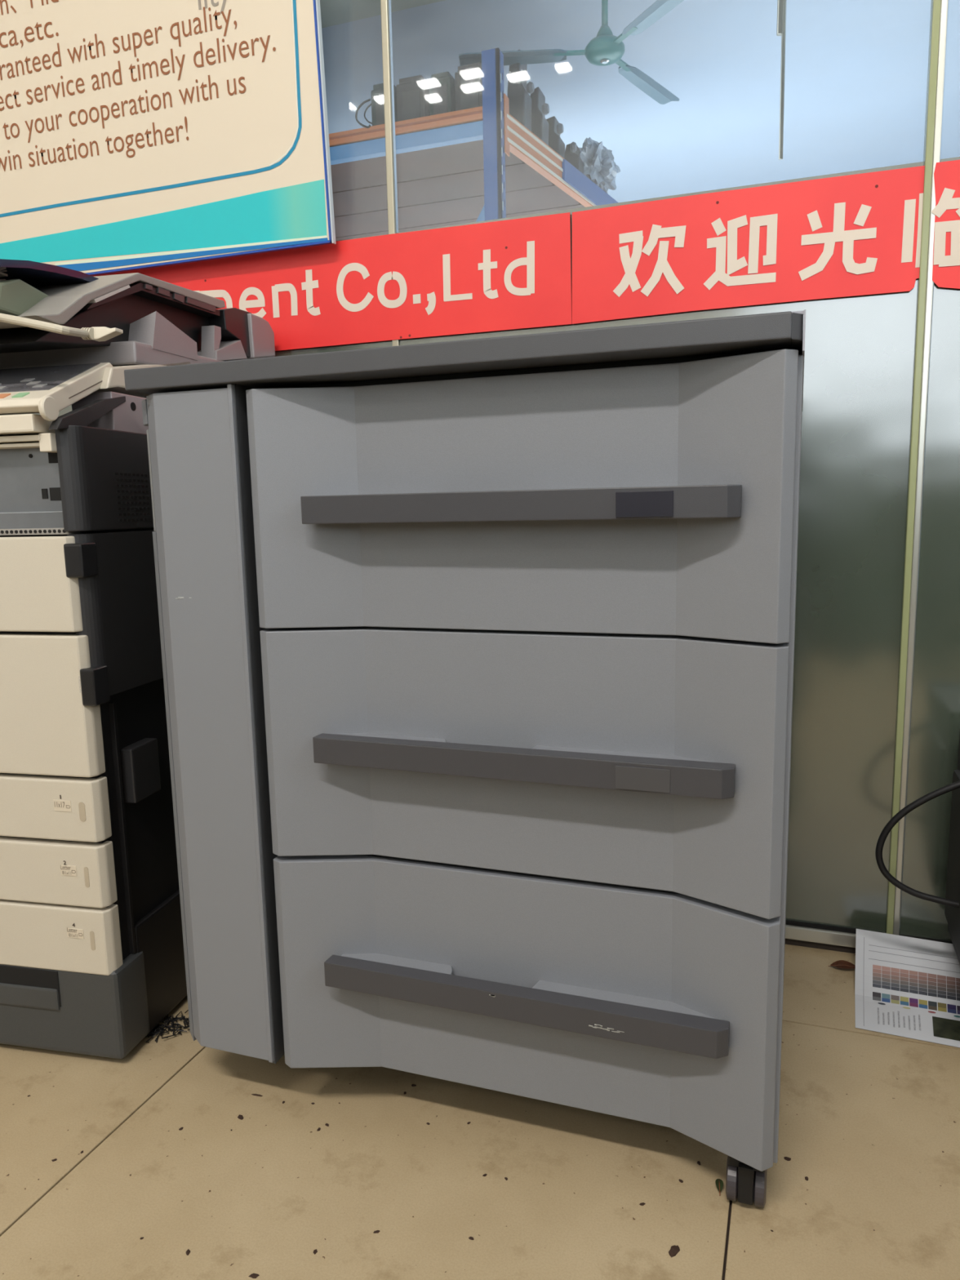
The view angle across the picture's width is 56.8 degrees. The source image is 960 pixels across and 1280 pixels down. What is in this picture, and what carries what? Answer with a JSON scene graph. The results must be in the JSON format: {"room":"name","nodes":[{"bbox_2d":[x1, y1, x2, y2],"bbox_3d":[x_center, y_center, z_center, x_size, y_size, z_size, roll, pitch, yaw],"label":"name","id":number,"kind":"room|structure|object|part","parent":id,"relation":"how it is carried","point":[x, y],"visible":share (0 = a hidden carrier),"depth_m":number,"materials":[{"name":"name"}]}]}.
{"room":"copier equipment showroom","nodes":[
{"label":"copier equipment showroom","id":0,"kind":"room"},
{"bbox_2d":[0,944,959,1279],"bbox_3d":[-1.439,1.038,-0.881,7.000,0.050,6.380,2,9,20],"label":"floor","id":1,"kind":"structure","parent":0,"point":[871,1119],"depth_m":1.13,"materials":[{"name":"brown tile"}]},
{"bbox_2d":[0,258,275,1058],"bbox_3d":[-0.773,-0.009,1.646,0.607,1.216,0.716,1,9,13],"label":"office copier","id":2,"kind":"object","parent":1,"relation":"on","point":[92,955],"visible":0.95,"depth_m":1.33,"materials":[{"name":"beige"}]},
{"bbox_3d":[-0.854,-0.083,1.326,0.587,0.136,0.030,1,9,13],"label":"door","id":3,"kind":"part","parent":2,"relation":"part of","materials":[{"name":"beige plastic"}]},
{"bbox_3d":[-0.848,0.092,1.352,0.592,0.208,0.030,1,9,13],"label":"door","id":4,"kind":"part","parent":2,"relation":"part of","materials":[{"name":"beige plastic"}]},
{"bbox_2d":[0,773,111,842],"bbox_3d":[-0.844,0.247,1.375,0.593,0.093,0.030,1,9,13],"label":"paper tray","id":5,"kind":"object","parent":2,"relation":"on","point":[34,807],"depth_m":1.31,"materials":[{"name":"beige plastic"}]},
{"bbox_3d":[-0.854,-0.366,1.329,0.580,0.086,0.172,1,9,13],"label":"control panel","id":6,"kind":"part","parent":2,"relation":"part of","materials":[{"name":"beige plastic"}]},
{"bbox_3d":[-0.847,0.173,1.380,0.584,0.662,0.028,1,9,13],"label":"frame","id":7,"kind":"part","parent":2,"relation":"part of","materials":[{"name":"black"}]},
{"bbox_2d":[0,836,117,908],"bbox_3d":[-0.842,0.347,1.391,0.593,0.096,0.030,1,9,13],"label":"paper tray","id":8,"kind":"object","parent":2,"relation":"on","point":[36,872],"depth_m":1.33,"materials":[{"name":"beige plastic"}]},
{"bbox_2d":[0,313,123,341],"bbox_3d":[-0.573,-0.419,1.181,0.192,0.036,0.082,-7,10,-33],"label":"document tray","id":9,"kind":"object","parent":2,"relation":"on","point":[95,333],"visible":1,"depth_m":1.17,"materials":[{"name":"beige plastic"}]},
{"bbox_2d":[0,899,123,975],"bbox_3d":[-0.840,0.450,1.406,0.593,0.102,0.030,1,9,13],"label":"paper tray","id":10,"kind":"object","parent":2,"relation":"on","point":[38,937],"depth_m":1.35,"materials":[{"name":"beige plastic"}]},
{"bbox_3d":[-0.561,-0.328,1.276,0.014,0.062,0.163,1,9,13],"label":"hinge plate","id":11,"kind":"part","parent":2,"relation":"part of","materials":[{"name":"black plastic"}]},
{"bbox_3d":[-0.768,-0.497,1.677,0.592,0.056,0.500,1,9,13],"label":"platen lid","id":12,"kind":"part","parent":2,"relation":"part of","materials":[{"name":"grey plastic"}]},
{"bbox_3d":[-0.548,0.292,1.361,0.010,0.400,0.006,1,9,13],"label":"flank rail","id":13,"kind":"part","parent":2,"relation":"part of","materials":[{"name":"black plastic"}]},
{"bbox_2d":[144,1009,190,1042],"bbox_3d":[-0.507,0.634,1.466,0.163,0.009,0.087,-3,9,-10],"label":"dust fluff","id":14,"kind":"object","parent":1,"relation":"on","point":[159,1027],"visible":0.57,"depth_m":1.46,"materials":[{"name":"black"}]},
{"bbox_2d":[186,1248,190,1255],"bbox_3d":[-0.335,0.702,1.019,0.005,0.001,0.009,-2,9,-8],"label":"crumb","id":15,"kind":"object","parent":1,"relation":"on","point":[188,1251],"visible":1,"depth_m":1.02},
{"bbox_2d":[237,1114,243,1119],"bbox_3d":[-0.336,0.668,1.244,0.007,0.002,0.013,-8,11,-39],"label":"crumb","id":16,"kind":"object","parent":1,"relation":"on","point":[240,1117],"visible":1,"depth_m":1.24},
{"bbox_2d":[248,1273,259,1278],"bbox_3d":[-0.251,0.705,0.986,0.012,0.002,0.006,0,9,7],"label":"crumb","id":17,"kind":"object","parent":1,"relation":"on","point":[252,1275],"visible":1,"depth_m":0.98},
{"bbox_2d":[124,309,805,1208],"bbox_3d":[0.049,0.123,1.379,0.822,1.022,0.676,2,9,20],"label":"base cabinet","id":18,"kind":"object","parent":1,"relation":"on","point":[477,655],"visible":1,"depth_m":1.07,"materials":[{"name":"grey plastic"}]},
{"bbox_3d":[-0.354,0.129,1.203,0.140,0.898,0.055,2,9,20],"label":"column panel","id":19,"kind":"part","parent":18,"relation":"part of","materials":[{"name":"grey plastic"}]},
{"bbox_3d":[0.038,-0.367,1.307,0.800,0.026,0.673,2,9,20],"label":"lid","id":20,"kind":"part","parent":18,"relation":"part of","materials":[{"name":"grey plastic"}]},
{"bbox_3d":[0.027,-0.150,0.995,0.510,0.034,0.026,2,9,20],"label":"handle","id":21,"kind":"part","parent":18,"relation":"part of","materials":[{"name":"plastic"}]},
{"bbox_3d":[0.023,-0.154,1.022,0.638,0.294,0.054,2,9,20],"label":"drawer","id":22,"kind":"part","parent":18,"relation":"part of","materials":[{"name":"grey plastic"}]},
{"bbox_3d":[0.033,0.145,1.040,0.510,0.034,0.026,2,9,20],"label":"handle","id":23,"kind":"part","parent":18,"relation":"part of","materials":[{"name":"plastic"}]},
{"bbox_3d":[0.029,0.142,1.067,0.638,0.298,0.054,2,9,20],"label":"drawer","id":24,"kind":"part","parent":18,"relation":"part of","materials":[{"name":"grey plastic"}]},
{"bbox_3d":[0.036,0.443,1.112,0.638,0.296,0.054,2,9,20],"label":"drawer","id":25,"kind":"part","parent":18,"relation":"part of","materials":[{"name":"grey plastic"}]},
{"bbox_3d":[0.040,0.443,1.085,0.510,0.034,0.026,2,9,20],"label":"handle","id":26,"kind":"part","parent":18,"relation":"part of","materials":[{"name":"plastic"}]},
{"bbox_3d":[0.438,0.114,1.257,0.008,0.906,0.630,2,9,20],"label":"panel","id":27,"kind":"part","parent":18,"relation":"part of","materials":[{"name":"grey plastic"}]},
{"bbox_3d":[0.419,-0.355,1.171,0.010,0.025,0.664,2,9,20],"label":"corner post","id":28,"kind":"part","parent":18,"relation":"part of","materials":[{"name":"grey plastic"}]},
{"bbox_2d":[668,1244,679,1257],"bbox_3d":[0.220,0.692,1.007,0.010,0.003,0.018,6,11,41],"label":"crumb","id":29,"kind":"object","parent":1,"relation":"on","point":[674,1250],"visible":1,"depth_m":1.00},
{"bbox_2d":[715,1178,723,1195],"bbox_3d":[0.295,0.673,1.096,0.010,0.006,0.026,1,9,12],"label":"leaf","id":30,"kind":"object","parent":1,"relation":"on","point":[719,1183],"visible":1,"depth_m":1.09,"materials":[{"name":"green plant"}]},
{"bbox_2d":[783,1156,791,1160],"bbox_3d":[0.396,0.668,1.144,0.009,0.001,0.006,1,9,13],"label":"crumb","id":31,"kind":"object","parent":1,"relation":"on","point":[787,1158],"visible":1,"depth_m":1.14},
{"bbox_2d":[828,960,855,968],"bbox_3d":[0.657,0.589,1.604,0.040,0.006,0.034,-6,10,-27],"label":"dry leaf","id":32,"kind":"object","parent":1,"relation":"on","point":[841,963],"visible":0.84,"depth_m":1.61,"materials":[{"name":"brown plant"}]},
{"bbox_2d":[785,920,952,953],"bbox_3d":[-0.377,0.547,2.069,7.000,0.096,0.072,2,9,20],"label":"baseboard","id":33,"kind":"structure","parent":1,"relation":"on","point":[840,939],"depth_m":1.67,"materials":[{"name":"silver metal"}]},
{"bbox_2d":[0,0,924,932],"bbox_3d":[-1.511,-1.685,2.104,4.704,4.354,0.020,2,9,20],"label":"window","id":34,"kind":"structure","parent":33,"relation":"on","point":[860,350],"depth_m":1.58,"materials":[{"name":"clear glass"}]},
{"bbox_2d":[0,0,336,275],"bbox_3d":[-1.141,-1.476,1.923,1.752,1.351,0.086,2,9,20],"label":"sign board","id":35,"kind":"object","parent":34,"relation":"attached to","point":[135,135],"visible":0.99,"depth_m":1.83,"materials":[{"name":"beige plastic"}]},
{"bbox_2d":[0,179,326,262],"bbox_3d":[-1.070,-0.875,2.021,1.628,0.104,0.001,2,12,20],"label":"print","id":36,"kind":"object","parent":35,"relation":"attached to","point":[297,211],"depth_m":1.85},
{"bbox_2d":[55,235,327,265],"bbox_3d":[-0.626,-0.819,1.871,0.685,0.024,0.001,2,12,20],"label":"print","id":37,"kind":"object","parent":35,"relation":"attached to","point":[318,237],"depth_m":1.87},
{"bbox_2d":[56,237,328,271],"bbox_3d":[-0.973,-0.840,1.993,1.424,0.056,0.001,2,13,20],"label":"print","id":38,"kind":"object","parent":35,"relation":"attached to","point":[92,265],"depth_m":1.89},
{"bbox_3d":[-1.930,-0.205,2.490,3.747,1.331,0.010,2,9,20],"label":"frosted pane","id":39,"kind":"part","parent":34,"relation":"part of","materials":[{"name":"grey glass"}]},
{"bbox_3d":[0.248,-2.285,1.377,0.941,3.023,0.010,2,9,20],"label":"clear pane","id":40,"kind":"part","parent":34,"relation":"part of","materials":[{"name":"clear glass"}]},
{"bbox_2d":[93,184,878,351],"bbox_3d":[-0.302,-0.706,1.812,2.036,0.202,0.002,2,9,20],"label":"banner","id":41,"kind":"object","parent":34,"relation":"attached to","point":[515,273],"visible":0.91,"depth_m":1.76,"materials":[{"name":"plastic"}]},
{"bbox_3d":[0.293,-0.133,1.701,0.941,1.331,0.010,2,9,20],"label":"frosted pane","id":42,"kind":"part","parent":34,"relation":"part of","materials":[{"name":"grey"}]},
{"bbox_2d":[572,165,924,324],"bbox_3d":[0.450,-0.679,1.545,0.595,0.198,0.003,2,9,20],"label":"banner","id":43,"kind":"object","parent":34,"relation":"attached to","point":[844,236],"visible":1,"depth_m":1.54,"materials":[{"name":"plastic"}]},
{"bbox_2d":[893,0,948,935],"bbox_3d":[0.721,-1.613,1.314,0.010,4.354,0.025,2,9,20],"label":"trim","id":44,"kind":"structure","parent":33,"relation":"on","point":[944,4],"depth_m":1.50,"materials":[{"name":"silver metal"}]},
{"bbox_2d":[885,0,959,941],"bbox_3d":[1.786,-1.578,0.935,2.296,4.354,0.032,2,9,20],"label":"window","id":45,"kind":"structure","parent":33,"relation":"on","point":[935,718],"depth_m":1.53,"materials":[{"name":"clear glass"}]},
{"bbox_3d":[1.784,-2.236,0.833,2.273,3.023,0.010,2,9,20],"label":"clear pane","id":46,"kind":"part","parent":45,"relation":"part of","materials":[{"name":"clear glass"}]},
{"bbox_2d":[931,160,959,288],"bbox_3d":[1.101,-0.662,1.314,0.784,0.206,0.003,2,9,20],"label":"banner","id":47,"kind":"object","parent":45,"relation":"attached to","point":[946,247],"visible":1,"depth_m":1.44,"materials":[{"name":"plastic"}]},
{"bbox_2d":[854,928,959,1047],"bbox_3d":[0.726,0.576,1.484,0.191,0.065,0.230,2,9,20],"label":"printed sheet","id":48,"kind":"object","parent":1,"relation":"on","point":[905,986],"visible":1,"depth_m":1.51,"materials":[{"name":"grey paper"}]},
{"bbox_2d":[932,1016,959,1040],"bbox_3d":[0.750,0.619,1.412,0.054,0.001,0.062,3,9,25],"label":"print","id":49,"kind":"object","parent":48,"relation":"attached to","point":[944,1028],"depth_m":1.41},
{"bbox_2d":[944,730,959,964],"bbox_3d":[0.927,0.394,1.346,0.356,0.460,0.300,2,9,20],"label":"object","id":50,"kind":"object","parent":1,"relation":"on","point":[952,914],"visible":1,"depth_m":1.46,"materials":[{"name":"plastic"}]},
{"bbox_2d":[875,780,959,907],"bbox_3d":[0.704,0.320,1.414,0.134,0.212,0.010,2,9,20],"label":"power cable","id":51,"kind":"object","parent":50,"relation":"attached to","point":[898,816],"visible":1,"depth_m":1.42,"materials":[{"name":"black rubber"}]},
{"bbox_2d":[321,0,959,202],"bbox_3d":[0.983,-3.093,4.373,9.000,0.050,6.200,2,9,20],"label":"ceiling","id":52,"kind":"structure","parent":0,"point":[855,71],"depth_m":4.98,"materials":[{"name":"paint"}]},
{"bbox_2d":[320,0,444,28],"bbox_3d":[-1.620,-2.941,4.232,4.200,0.100,0.550,2,9,20],"label":"trim","id":53,"kind":"structure","parent":52,"relation":"attached to","point":[333,12],"depth_m":4.06,"materials":[{"name":"grey paint"}]},
{"bbox_2d":[458,0,684,104],"bbox_3d":[0.449,-2.607,3.542,1.001,0.640,0.981,2,9,20],"label":"ceiling fan","id":54,"kind":"object","parent":52,"relation":"hanging from","point":[606,49],"visible":0.98,"depth_m":3.49,"materials":[{"name":"teal metal"}]},
{"bbox_3d":[0.130,-2.313,3.526,0.425,0.016,0.094,-1,9,4],"label":"blade","id":55,"kind":"part","parent":54,"relation":"part of","materials":[{"name":"green metal"}]},
{"bbox_3d":[0.362,-2.319,3.510,0.140,0.008,0.026,-1,9,4],"label":"blade arm","id":56,"kind":"part","parent":54,"relation":"part of","materials":[{"name":"teal metal"}]},
{"bbox_3d":[0.492,-2.322,3.502,0.156,0.074,0.156,2,9,20],"label":"motor","id":57,"kind":"part","parent":54,"relation":"part of","materials":[{"name":"teal metal"}]},
{"bbox_3d":[0.485,-2.655,3.451,0.023,0.520,0.023,2,9,20],"label":"rod","id":58,"kind":"part","parent":54,"relation":"part of","materials":[{"name":"teal metal"}]},
{"bbox_3d":[0.573,-2.338,3.602,0.026,0.008,0.140,6,11,38],"label":"blade arm","id":59,"kind":"part","parent":54,"relation":"part of","materials":[{"name":"teal metal"}]},
{"bbox_3d":[0.550,-2.305,3.386,0.026,0.008,0.140,-5,10,-26],"label":"blade arm","id":60,"kind":"part","parent":54,"relation":"part of","materials":[{"name":"teal metal"}]},
{"bbox_3d":[0.718,-2.364,3.782,0.094,0.016,0.425,6,11,38],"label":"blade","id":61,"kind":"part","parent":54,"relation":"part of","materials":[{"name":"blue"}]},
{"bbox_3d":[0.653,-2.272,3.181,0.094,0.016,0.425,-5,10,-26],"label":"blade","id":62,"kind":"part","parent":54,"relation":"part of","materials":[{"name":"blue metal"}]},
{"bbox_2d":[776,0,786,159],"bbox_3d":[0.657,-1.877,1.889,0.021,1.600,0.016,2,9,20],"label":"hanging rod","id":63,"kind":"object","parent":52,"relation":"hanging from","point":[781,4],"visible":1,"depth_m":1.97,"materials":[{"name":"silver metal"}]},
{"bbox_3d":[1.051,0.120,4.857,9.000,0.050,6.200,2,9,20],"label":"floor","id":64,"kind":"structure","parent":0,"visible":0},
{"bbox_2d":[328,47,617,240],"bbox_3d":[-0.359,-1.157,4.838,2.479,2.540,2.203,2,9,20],"label":"storage rack","id":65,"kind":"object","parent":64,"relation":"on","point":[477,164],"visible":0.38,"depth_m":3.76,"materials":[{"name":"blue"}]},
{"bbox_2d":[355,98,373,128],"bbox_3d":[-0.464,-2.099,3.552,0.072,0.108,0.017,2,9,20],"label":"wires","id":66,"kind":"object","parent":65,"relation":"hanging from","point":[368,100],"visible":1,"depth_m":3.55,"materials":[{"name":"black"}]},
{"bbox_2d":[370,83,397,125],"bbox_3d":[-0.358,-2.162,3.678,0.101,0.184,0.226,2,9,20],"label":"equipment unit","id":67,"kind":"object","parent":65,"relation":"on","point":[377,94],"visible":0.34,"depth_m":3.58,"materials":[{"name":"grey"}]},
{"bbox_3d":[-0.391,-2.132,3.576,0.063,0.106,0.006,2,9,20],"label":"plate","id":68,"kind":"part","parent":67,"relation":"part of","materials":[{"name":"grey"}]},
{"bbox_2d":[395,75,430,121],"bbox_3d":[-0.241,-2.160,3.636,0.124,0.186,0.226,2,9,20],"label":"equipment unit","id":69,"kind":"object","parent":65,"relation":"on","point":[412,92],"visible":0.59,"depth_m":3.53,"materials":[{"name":"grey"}]},
{"bbox_3d":[-0.274,-2.130,3.535,0.077,0.108,0.006,2,9,20],"label":"plate","id":70,"kind":"part","parent":69,"relation":"part of","materials":[{"name":"grey"}]},
{"bbox_2d":[428,71,455,115],"bbox_3d":[-0.123,-2.153,3.595,0.093,0.180,0.226,2,9,20],"label":"equipment unit","id":71,"kind":"object","parent":65,"relation":"on","point":[442,85],"visible":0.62,"depth_m":3.49,"materials":[{"name":"grey plastic"}]},
{"bbox_3d":[-0.156,-2.123,3.493,0.058,0.104,0.006,2,9,20],"label":"plate","id":72,"kind":"part","parent":71,"relation":"part of","materials":[{"name":"grey plastic"}]},
{"bbox_2d":[454,62,482,111],"bbox_3d":[-0.007,-2.154,3.553,0.120,0.190,0.226,2,9,20],"label":"equipment unit","id":73,"kind":"object","parent":65,"relation":"on","point":[468,79],"visible":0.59,"depth_m":3.45,"materials":[{"name":"grey plastic"}]},
{"bbox_3d":[-0.039,-2.124,3.451,0.075,0.111,0.006,2,9,20],"label":"plate","id":74,"kind":"part","parent":73,"relation":"part of","materials":[{"name":"grey plastic"}]},
{"bbox_3d":[0.067,-0.971,3.542,0.068,2.540,0.015,2,9,20],"label":"post","id":75,"kind":"part","parent":65,"relation":"part of","materials":[{"name":"blue metal"}]},
{"bbox_3d":[0.100,-0.973,3.554,0.013,2.540,0.060,2,9,20],"label":"post","id":76,"kind":"part","parent":65,"relation":"part of","materials":[{"name":"blue metal"}]},
{"bbox_3d":[0.104,-1.993,3.440,0.006,0.210,0.050,2,9,20],"label":"plate","id":77,"kind":"part","parent":65,"relation":"part of","materials":[{"name":"orange"}]},
{"bbox_2d":[507,48,583,173],"bbox_3d":[0.299,-2.261,3.853,0.132,0.298,0.648,4,10,29],"label":"spare part","id":78,"kind":"object","parent":65,"relation":"on","point":[529,111],"visible":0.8,"depth_m":3.71,"materials":[{"name":"grey"}]},
{"bbox_2d":[578,137,620,193],"bbox_3d":[0.566,-2.312,4.345,0.214,0.236,0.491,2,9,20],"label":"plastic bag","id":79,"kind":"object","parent":65,"relation":"on","point":[600,167],"visible":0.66,"depth_m":4.23,"materials":[{"name":"white plastic"}]}
]}

